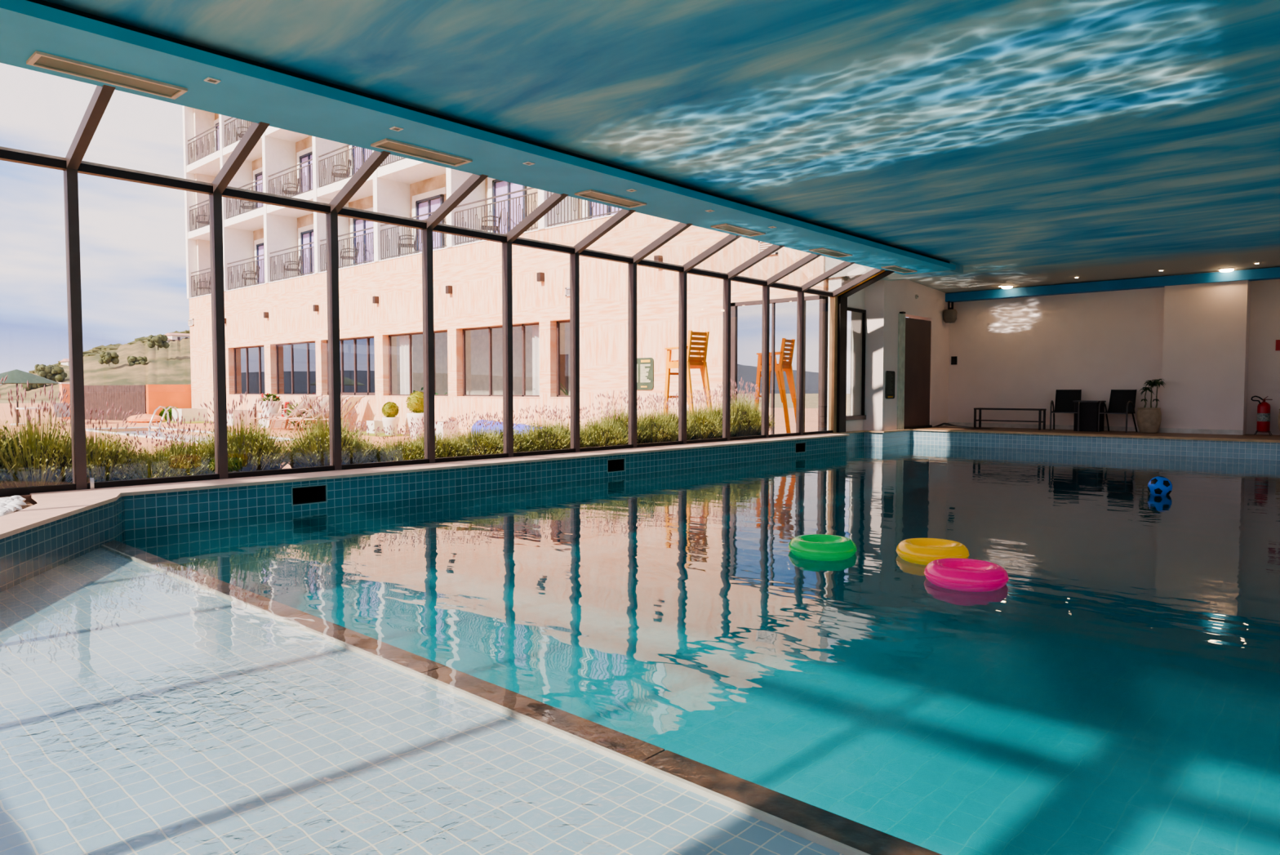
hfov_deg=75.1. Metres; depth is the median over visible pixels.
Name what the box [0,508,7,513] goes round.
pebble
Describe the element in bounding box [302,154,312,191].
curtain
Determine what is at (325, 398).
sun lounger
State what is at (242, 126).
balcony chair
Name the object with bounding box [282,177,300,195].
balcony chair
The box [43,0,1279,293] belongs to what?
ceiling
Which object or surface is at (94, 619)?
floor
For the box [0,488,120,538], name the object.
trim
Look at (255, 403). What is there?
stake
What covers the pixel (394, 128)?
recessed light
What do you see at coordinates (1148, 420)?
potted plant
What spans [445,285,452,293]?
wall light
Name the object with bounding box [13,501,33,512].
floor
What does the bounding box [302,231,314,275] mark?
curtain
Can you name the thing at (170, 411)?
shrub
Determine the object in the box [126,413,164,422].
boulder
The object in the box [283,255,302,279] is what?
balcony chair
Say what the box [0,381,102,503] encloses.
ornamental grass
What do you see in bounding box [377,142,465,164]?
diffuser
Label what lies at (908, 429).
trim
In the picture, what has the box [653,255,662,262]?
wall light
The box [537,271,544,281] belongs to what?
wall light
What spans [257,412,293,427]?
planter
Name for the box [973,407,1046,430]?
bench
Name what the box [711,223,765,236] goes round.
ceiling light panel
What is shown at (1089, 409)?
table
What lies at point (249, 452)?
ornamental grass
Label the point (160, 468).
ornamental grass
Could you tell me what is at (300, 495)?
skimmer
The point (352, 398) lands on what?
sun lounger
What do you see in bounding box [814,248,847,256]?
diffuser
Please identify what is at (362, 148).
curtain
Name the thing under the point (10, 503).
pebble
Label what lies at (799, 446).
skimmer
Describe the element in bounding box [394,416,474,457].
ornamental grass
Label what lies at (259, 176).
curtain
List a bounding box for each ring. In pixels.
[788,533,857,560]
[896,537,969,564]
[924,557,1008,591]
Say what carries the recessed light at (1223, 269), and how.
in the ceiling
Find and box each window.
[0,84,893,496]
[845,306,866,420]
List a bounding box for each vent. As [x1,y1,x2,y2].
[187,318,194,325]
[565,287,569,296]
[758,240,777,254]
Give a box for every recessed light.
[204,76,221,84]
[389,126,403,131]
[522,161,534,165]
[626,188,636,191]
[1000,284,1013,288]
[1217,267,1235,272]
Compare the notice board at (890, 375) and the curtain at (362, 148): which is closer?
the notice board at (890, 375)
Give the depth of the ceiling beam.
7.30 m
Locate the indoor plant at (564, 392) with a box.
[533,382,568,395]
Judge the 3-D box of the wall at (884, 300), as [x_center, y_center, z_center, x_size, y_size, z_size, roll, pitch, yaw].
[6.239,-1.775,19.289,0.450,3.570,3.550,2,3,42]
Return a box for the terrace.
[0,402,463,468]
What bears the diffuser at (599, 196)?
attached to the air vent at (593, 194)
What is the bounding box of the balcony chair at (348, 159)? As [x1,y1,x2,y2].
[333,159,351,181]
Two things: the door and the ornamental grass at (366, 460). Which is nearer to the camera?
the ornamental grass at (366, 460)
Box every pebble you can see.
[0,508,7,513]
[0,510,10,515]
[7,502,17,505]
[9,495,19,499]
[11,500,26,506]
[15,506,22,511]
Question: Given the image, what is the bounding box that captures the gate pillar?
[57,382,71,419]
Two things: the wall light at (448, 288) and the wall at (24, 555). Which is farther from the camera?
the wall light at (448, 288)
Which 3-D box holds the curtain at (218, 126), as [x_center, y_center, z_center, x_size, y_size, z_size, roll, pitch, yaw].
[-20.293,-13.793,40.569,1.400,2.050,0.015,2,3,42]
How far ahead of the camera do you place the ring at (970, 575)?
5.09 m
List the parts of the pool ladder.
handrail, handrail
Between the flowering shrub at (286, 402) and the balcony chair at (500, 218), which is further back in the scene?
the flowering shrub at (286, 402)
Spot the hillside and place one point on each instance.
(171, 365)
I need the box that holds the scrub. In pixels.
[28,329,190,373]
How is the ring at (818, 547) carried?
on the pool water at (1086, 495)
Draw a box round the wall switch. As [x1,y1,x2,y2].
[951,355,956,364]
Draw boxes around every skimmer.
[291,484,327,506]
[607,457,625,472]
[795,441,805,453]
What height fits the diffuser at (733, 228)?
0.020 m
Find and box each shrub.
[159,405,177,420]
[280,401,313,428]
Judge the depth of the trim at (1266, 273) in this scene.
17.69 m
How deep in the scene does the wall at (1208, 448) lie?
16.12 m
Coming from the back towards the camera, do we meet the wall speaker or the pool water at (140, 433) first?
the pool water at (140, 433)
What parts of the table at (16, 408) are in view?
leg, leg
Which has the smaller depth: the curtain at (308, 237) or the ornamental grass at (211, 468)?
the ornamental grass at (211, 468)
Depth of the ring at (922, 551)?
5.86 m
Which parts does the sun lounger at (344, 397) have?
rail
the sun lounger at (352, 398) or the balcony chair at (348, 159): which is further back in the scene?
the balcony chair at (348, 159)
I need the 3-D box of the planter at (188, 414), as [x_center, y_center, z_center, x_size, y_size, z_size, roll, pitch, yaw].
[-21.538,-0.597,39.926,1.269,0.620,1.269,2,3,42]
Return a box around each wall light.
[263,311,268,318]
[312,304,318,311]
[372,296,378,303]
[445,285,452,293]
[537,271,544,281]
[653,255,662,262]
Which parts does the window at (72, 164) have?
post, post, post, rail, eave rail, post, post, post, post, post, post, post, post, post, corner post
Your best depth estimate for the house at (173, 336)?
205.87 m
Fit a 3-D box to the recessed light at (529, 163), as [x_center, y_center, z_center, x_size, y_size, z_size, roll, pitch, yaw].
[-1.153,-2.739,8.634,0.090,0.011,0.090,2,3,42]
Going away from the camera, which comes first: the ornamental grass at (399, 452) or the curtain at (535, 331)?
the ornamental grass at (399, 452)
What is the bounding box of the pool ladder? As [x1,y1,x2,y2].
[148,405,179,431]
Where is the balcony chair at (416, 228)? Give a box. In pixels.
[397,228,417,257]
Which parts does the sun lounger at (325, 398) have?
rail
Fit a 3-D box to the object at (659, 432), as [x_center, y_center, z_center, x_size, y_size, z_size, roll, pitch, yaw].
[0.156,0.000,14.038,1.222,1.173,1.228,2,3,33]
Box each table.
[15,407,52,426]
[1072,400,1106,431]
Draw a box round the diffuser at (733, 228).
[716,225,759,235]
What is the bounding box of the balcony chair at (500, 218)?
[480,208,502,240]
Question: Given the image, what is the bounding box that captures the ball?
[1147,475,1172,494]
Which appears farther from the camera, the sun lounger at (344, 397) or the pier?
the sun lounger at (344, 397)
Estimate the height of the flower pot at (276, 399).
1.393 m
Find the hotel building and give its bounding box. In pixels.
[182,105,828,437]
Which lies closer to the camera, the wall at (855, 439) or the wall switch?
the wall at (855, 439)
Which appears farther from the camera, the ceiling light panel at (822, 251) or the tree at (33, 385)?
the tree at (33, 385)
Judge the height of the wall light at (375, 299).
0.250 m
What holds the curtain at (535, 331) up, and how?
hanging from the hotel building
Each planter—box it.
[171,408,207,421]
[226,409,260,425]
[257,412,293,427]
[366,420,384,433]
[435,421,458,439]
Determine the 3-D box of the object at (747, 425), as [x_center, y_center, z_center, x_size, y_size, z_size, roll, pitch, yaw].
[1.852,-0.218,15.888,1.258,1.514,1.204,-2,3,-35]
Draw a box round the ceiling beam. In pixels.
[0,0,955,275]
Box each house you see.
[59,358,69,365]
[164,332,190,341]
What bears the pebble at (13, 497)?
on the floor at (28, 504)
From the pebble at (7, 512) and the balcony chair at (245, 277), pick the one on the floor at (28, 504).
the pebble at (7, 512)
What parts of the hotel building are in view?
railing, railing, railing, railing, sill, railing, railing, pane, railing, railing, sill, pane, railing, railing, sill, pane, railing, railing, sill, railing, sill, sill, room door, railing, pane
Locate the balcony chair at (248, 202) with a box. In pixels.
[239,201,257,213]
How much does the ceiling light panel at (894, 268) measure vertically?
0.030 m
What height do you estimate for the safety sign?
0.210 m
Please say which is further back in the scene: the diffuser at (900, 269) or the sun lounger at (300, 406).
the sun lounger at (300, 406)
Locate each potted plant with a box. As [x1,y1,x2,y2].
[1136,378,1164,432]
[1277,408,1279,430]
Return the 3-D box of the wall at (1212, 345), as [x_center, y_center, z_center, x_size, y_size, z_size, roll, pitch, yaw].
[15.249,-1.212,13.725,22.500,4.200,0.720,2,3,42]
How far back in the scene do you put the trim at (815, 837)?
2.94 m
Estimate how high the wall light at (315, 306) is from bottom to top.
0.250 m
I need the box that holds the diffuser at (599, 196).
[580,191,639,206]
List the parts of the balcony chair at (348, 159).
seat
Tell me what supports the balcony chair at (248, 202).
on the hotel building
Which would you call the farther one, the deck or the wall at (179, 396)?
the wall at (179, 396)
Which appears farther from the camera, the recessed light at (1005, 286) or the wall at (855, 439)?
the recessed light at (1005, 286)
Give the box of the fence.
[84,385,146,420]
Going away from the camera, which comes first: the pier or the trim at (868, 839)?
the trim at (868, 839)
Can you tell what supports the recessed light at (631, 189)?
attached to the ceiling beam
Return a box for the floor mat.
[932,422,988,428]
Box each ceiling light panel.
[26,50,187,99]
[370,137,472,166]
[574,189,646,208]
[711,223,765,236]
[808,247,852,257]
[880,265,917,273]
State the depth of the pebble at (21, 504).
6.50 m
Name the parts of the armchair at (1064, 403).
leg and arm, leg, rail, backrest, leg and arm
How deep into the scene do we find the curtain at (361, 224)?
31.99 m
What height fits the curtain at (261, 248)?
2.050 m
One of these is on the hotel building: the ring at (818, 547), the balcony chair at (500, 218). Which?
the balcony chair at (500, 218)
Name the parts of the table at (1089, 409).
lid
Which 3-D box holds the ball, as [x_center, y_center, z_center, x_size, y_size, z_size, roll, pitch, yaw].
[6.019,0.687,9.633,0.244,0.248,0.248,2,3,42]
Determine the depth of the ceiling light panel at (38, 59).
6.20 m
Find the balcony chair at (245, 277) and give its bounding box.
[243,265,259,285]
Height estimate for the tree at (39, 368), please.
3.108 m
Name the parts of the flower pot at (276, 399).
pot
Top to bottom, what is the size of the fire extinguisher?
0.774 m
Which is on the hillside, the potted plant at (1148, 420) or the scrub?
the scrub
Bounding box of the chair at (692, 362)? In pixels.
[663,329,711,415]
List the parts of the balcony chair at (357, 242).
leg and arm, seat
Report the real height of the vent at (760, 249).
0.341 m
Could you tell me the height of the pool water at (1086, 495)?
1.000 m
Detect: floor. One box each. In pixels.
[0,547,844,854]
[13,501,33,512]
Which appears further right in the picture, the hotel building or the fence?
the hotel building
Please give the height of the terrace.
0.300 m
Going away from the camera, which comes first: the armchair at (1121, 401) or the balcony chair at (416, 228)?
the armchair at (1121, 401)
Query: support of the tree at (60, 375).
on the hillside
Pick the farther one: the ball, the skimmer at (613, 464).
the skimmer at (613, 464)
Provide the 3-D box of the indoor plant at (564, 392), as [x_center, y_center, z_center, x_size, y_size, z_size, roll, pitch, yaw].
[-2.295,-0.639,24.727,1.621,1.677,1.965,0,3,11]
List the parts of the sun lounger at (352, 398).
rail, rail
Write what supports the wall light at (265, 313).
attached to the hotel building
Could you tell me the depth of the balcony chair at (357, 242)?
31.45 m
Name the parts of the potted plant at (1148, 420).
stem, pot, stem, stem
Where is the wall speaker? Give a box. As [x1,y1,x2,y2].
[942,301,957,323]
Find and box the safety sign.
[1275,339,1279,350]
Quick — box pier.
[863,430,911,446]
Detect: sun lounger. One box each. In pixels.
[250,395,320,430]
[266,395,328,431]
[275,395,348,431]
[289,395,364,432]
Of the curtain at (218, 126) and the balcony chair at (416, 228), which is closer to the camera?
the balcony chair at (416, 228)
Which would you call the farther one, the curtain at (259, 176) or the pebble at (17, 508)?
the curtain at (259, 176)
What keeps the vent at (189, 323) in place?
attached to the hotel building
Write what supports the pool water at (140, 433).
in the terrace
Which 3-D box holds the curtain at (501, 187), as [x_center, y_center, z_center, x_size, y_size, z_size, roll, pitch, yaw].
[-4.085,-6.756,26.171,1.400,2.050,0.015,2,3,42]
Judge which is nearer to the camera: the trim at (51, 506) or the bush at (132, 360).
the trim at (51, 506)
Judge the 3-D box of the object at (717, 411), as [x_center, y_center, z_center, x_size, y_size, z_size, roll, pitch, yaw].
[1.328,-0.125,15.479,1.243,1.326,1.225,1,3,12]
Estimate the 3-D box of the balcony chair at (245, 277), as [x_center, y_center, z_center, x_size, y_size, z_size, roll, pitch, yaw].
[-17.552,-6.763,37.567,0.696,1.115,0.685,-1,3,-13]
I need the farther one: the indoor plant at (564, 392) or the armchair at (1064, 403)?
the indoor plant at (564, 392)
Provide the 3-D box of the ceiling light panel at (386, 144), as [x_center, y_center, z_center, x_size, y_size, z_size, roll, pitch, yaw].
[-2.147,-2.719,8.239,0.280,0.030,0.980,2,3,42]
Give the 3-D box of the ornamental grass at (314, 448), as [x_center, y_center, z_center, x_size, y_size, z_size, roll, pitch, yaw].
[-3.699,0.186,9.780,1.204,1.200,1.192,1,3,12]
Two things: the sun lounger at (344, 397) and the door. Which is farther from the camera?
the sun lounger at (344, 397)
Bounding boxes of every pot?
[257,392,282,413]
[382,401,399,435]
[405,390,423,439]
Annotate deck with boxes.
[920,426,1279,439]
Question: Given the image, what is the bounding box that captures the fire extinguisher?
[1250,395,1272,435]
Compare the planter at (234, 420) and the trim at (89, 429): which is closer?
the trim at (89, 429)
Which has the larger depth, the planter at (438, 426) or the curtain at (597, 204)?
the planter at (438, 426)
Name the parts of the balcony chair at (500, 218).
leg and arm, seat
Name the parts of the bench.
leg, leg, seat, leg, leg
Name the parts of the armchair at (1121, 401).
leg and arm, rail, leg, backrest, rail, leg and arm, leg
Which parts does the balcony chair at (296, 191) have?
seat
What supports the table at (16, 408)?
on the terrace
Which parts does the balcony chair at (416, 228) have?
seat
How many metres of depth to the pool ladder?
32.52 m
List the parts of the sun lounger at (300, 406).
rail, rail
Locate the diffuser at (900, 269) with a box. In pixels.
[886,266,913,272]
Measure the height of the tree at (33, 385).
2.826 m
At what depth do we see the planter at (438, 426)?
24.83 m
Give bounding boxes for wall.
[0,496,125,591]
[124,435,846,596]
[146,384,191,420]
[826,276,864,431]
[842,431,863,447]
[862,279,950,431]
[910,269,1279,435]
[911,430,1279,459]
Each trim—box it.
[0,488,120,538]
[0,494,35,504]
[26,0,949,262]
[85,426,302,444]
[100,544,871,854]
[102,433,849,496]
[102,542,942,854]
[827,428,1279,442]
[945,266,1279,302]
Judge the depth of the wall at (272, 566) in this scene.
8.91 m
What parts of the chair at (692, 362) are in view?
leg, armrest, rail, post, leg, rail, post, leg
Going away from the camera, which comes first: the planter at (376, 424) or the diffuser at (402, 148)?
the diffuser at (402, 148)
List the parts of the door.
frame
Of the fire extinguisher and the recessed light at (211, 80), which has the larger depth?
the fire extinguisher
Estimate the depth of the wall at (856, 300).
18.16 m
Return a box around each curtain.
[217,125,219,150]
[257,174,262,207]
[258,245,264,284]
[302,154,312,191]
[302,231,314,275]
[354,146,370,173]
[355,219,373,264]
[399,334,413,394]
[418,198,440,252]
[495,181,522,234]
[532,324,539,395]
[591,201,621,218]
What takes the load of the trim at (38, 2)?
attached to the ceiling beam
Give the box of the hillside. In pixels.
[0,333,191,400]
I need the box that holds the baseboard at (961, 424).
[947,422,1243,435]
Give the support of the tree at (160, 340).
on the hillside
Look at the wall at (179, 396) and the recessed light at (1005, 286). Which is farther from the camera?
the wall at (179, 396)
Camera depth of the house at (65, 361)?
189.96 m
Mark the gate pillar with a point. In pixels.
(62, 384)
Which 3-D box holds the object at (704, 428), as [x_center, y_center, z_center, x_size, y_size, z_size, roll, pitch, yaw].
[1.005,-0.065,14.967,1.206,1.250,1.196,1,3,29]
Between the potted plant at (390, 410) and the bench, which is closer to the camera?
the bench
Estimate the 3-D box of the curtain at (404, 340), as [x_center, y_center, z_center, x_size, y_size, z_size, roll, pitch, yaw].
[-8.145,-2.075,29.055,0.866,2.520,0.099,2,3,42]
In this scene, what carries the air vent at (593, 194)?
attached to the ceiling beam
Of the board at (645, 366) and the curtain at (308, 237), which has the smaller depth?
the board at (645, 366)
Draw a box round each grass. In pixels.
[0,375,23,480]
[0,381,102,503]
[0,393,850,415]
[37,400,156,482]
[106,428,208,479]
[139,412,238,474]
[191,391,301,472]
[276,393,373,467]
[343,420,387,462]
[364,423,440,462]
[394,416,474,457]
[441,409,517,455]
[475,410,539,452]
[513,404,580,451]
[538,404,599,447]
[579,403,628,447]
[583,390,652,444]
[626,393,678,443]
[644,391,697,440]
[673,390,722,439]
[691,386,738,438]
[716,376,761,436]
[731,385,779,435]
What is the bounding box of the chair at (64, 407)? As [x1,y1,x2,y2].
[53,402,71,426]
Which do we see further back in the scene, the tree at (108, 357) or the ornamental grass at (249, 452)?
the tree at (108, 357)
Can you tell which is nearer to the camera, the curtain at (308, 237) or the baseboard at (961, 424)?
the baseboard at (961, 424)
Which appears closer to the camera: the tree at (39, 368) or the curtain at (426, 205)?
the curtain at (426, 205)
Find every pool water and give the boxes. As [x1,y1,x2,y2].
[9,443,1279,854]
[116,431,211,440]
[266,515,1279,854]
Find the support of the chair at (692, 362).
on the terrace
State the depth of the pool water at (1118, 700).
6.10 m
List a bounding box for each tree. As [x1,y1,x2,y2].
[22,376,44,391]
[29,383,48,390]
[34,364,56,376]
[43,365,67,382]
[97,351,119,365]
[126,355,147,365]
[146,333,169,350]
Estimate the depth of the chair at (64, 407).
34.02 m
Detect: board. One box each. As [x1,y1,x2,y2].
[636,357,653,389]
[884,370,895,398]
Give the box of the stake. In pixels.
[253,403,256,425]
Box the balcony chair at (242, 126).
[236,126,246,140]
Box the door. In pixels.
[897,311,932,429]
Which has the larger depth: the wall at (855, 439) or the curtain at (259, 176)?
the curtain at (259, 176)
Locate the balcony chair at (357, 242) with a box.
[339,242,359,268]
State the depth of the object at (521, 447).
11.77 m
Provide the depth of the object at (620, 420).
13.54 m
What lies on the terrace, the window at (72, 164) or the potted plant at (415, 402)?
the potted plant at (415, 402)
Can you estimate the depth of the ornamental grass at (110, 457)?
7.90 m
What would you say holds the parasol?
on the terrace
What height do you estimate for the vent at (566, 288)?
0.235 m
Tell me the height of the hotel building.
19.590 m
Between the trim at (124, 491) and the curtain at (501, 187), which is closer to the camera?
the trim at (124, 491)
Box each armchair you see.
[1049,389,1081,431]
[1097,389,1137,432]
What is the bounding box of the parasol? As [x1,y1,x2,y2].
[0,368,59,425]
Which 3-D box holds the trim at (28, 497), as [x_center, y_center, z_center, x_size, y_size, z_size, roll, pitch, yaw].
[-5.963,0.739,6.222,0.240,0.270,2.350,2,3,42]
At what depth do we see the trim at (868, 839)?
2.94 m
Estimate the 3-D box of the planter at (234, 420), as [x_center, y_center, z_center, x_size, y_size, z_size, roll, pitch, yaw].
[-17.174,-0.424,35.837,1.132,0.638,1.132,2,3,42]

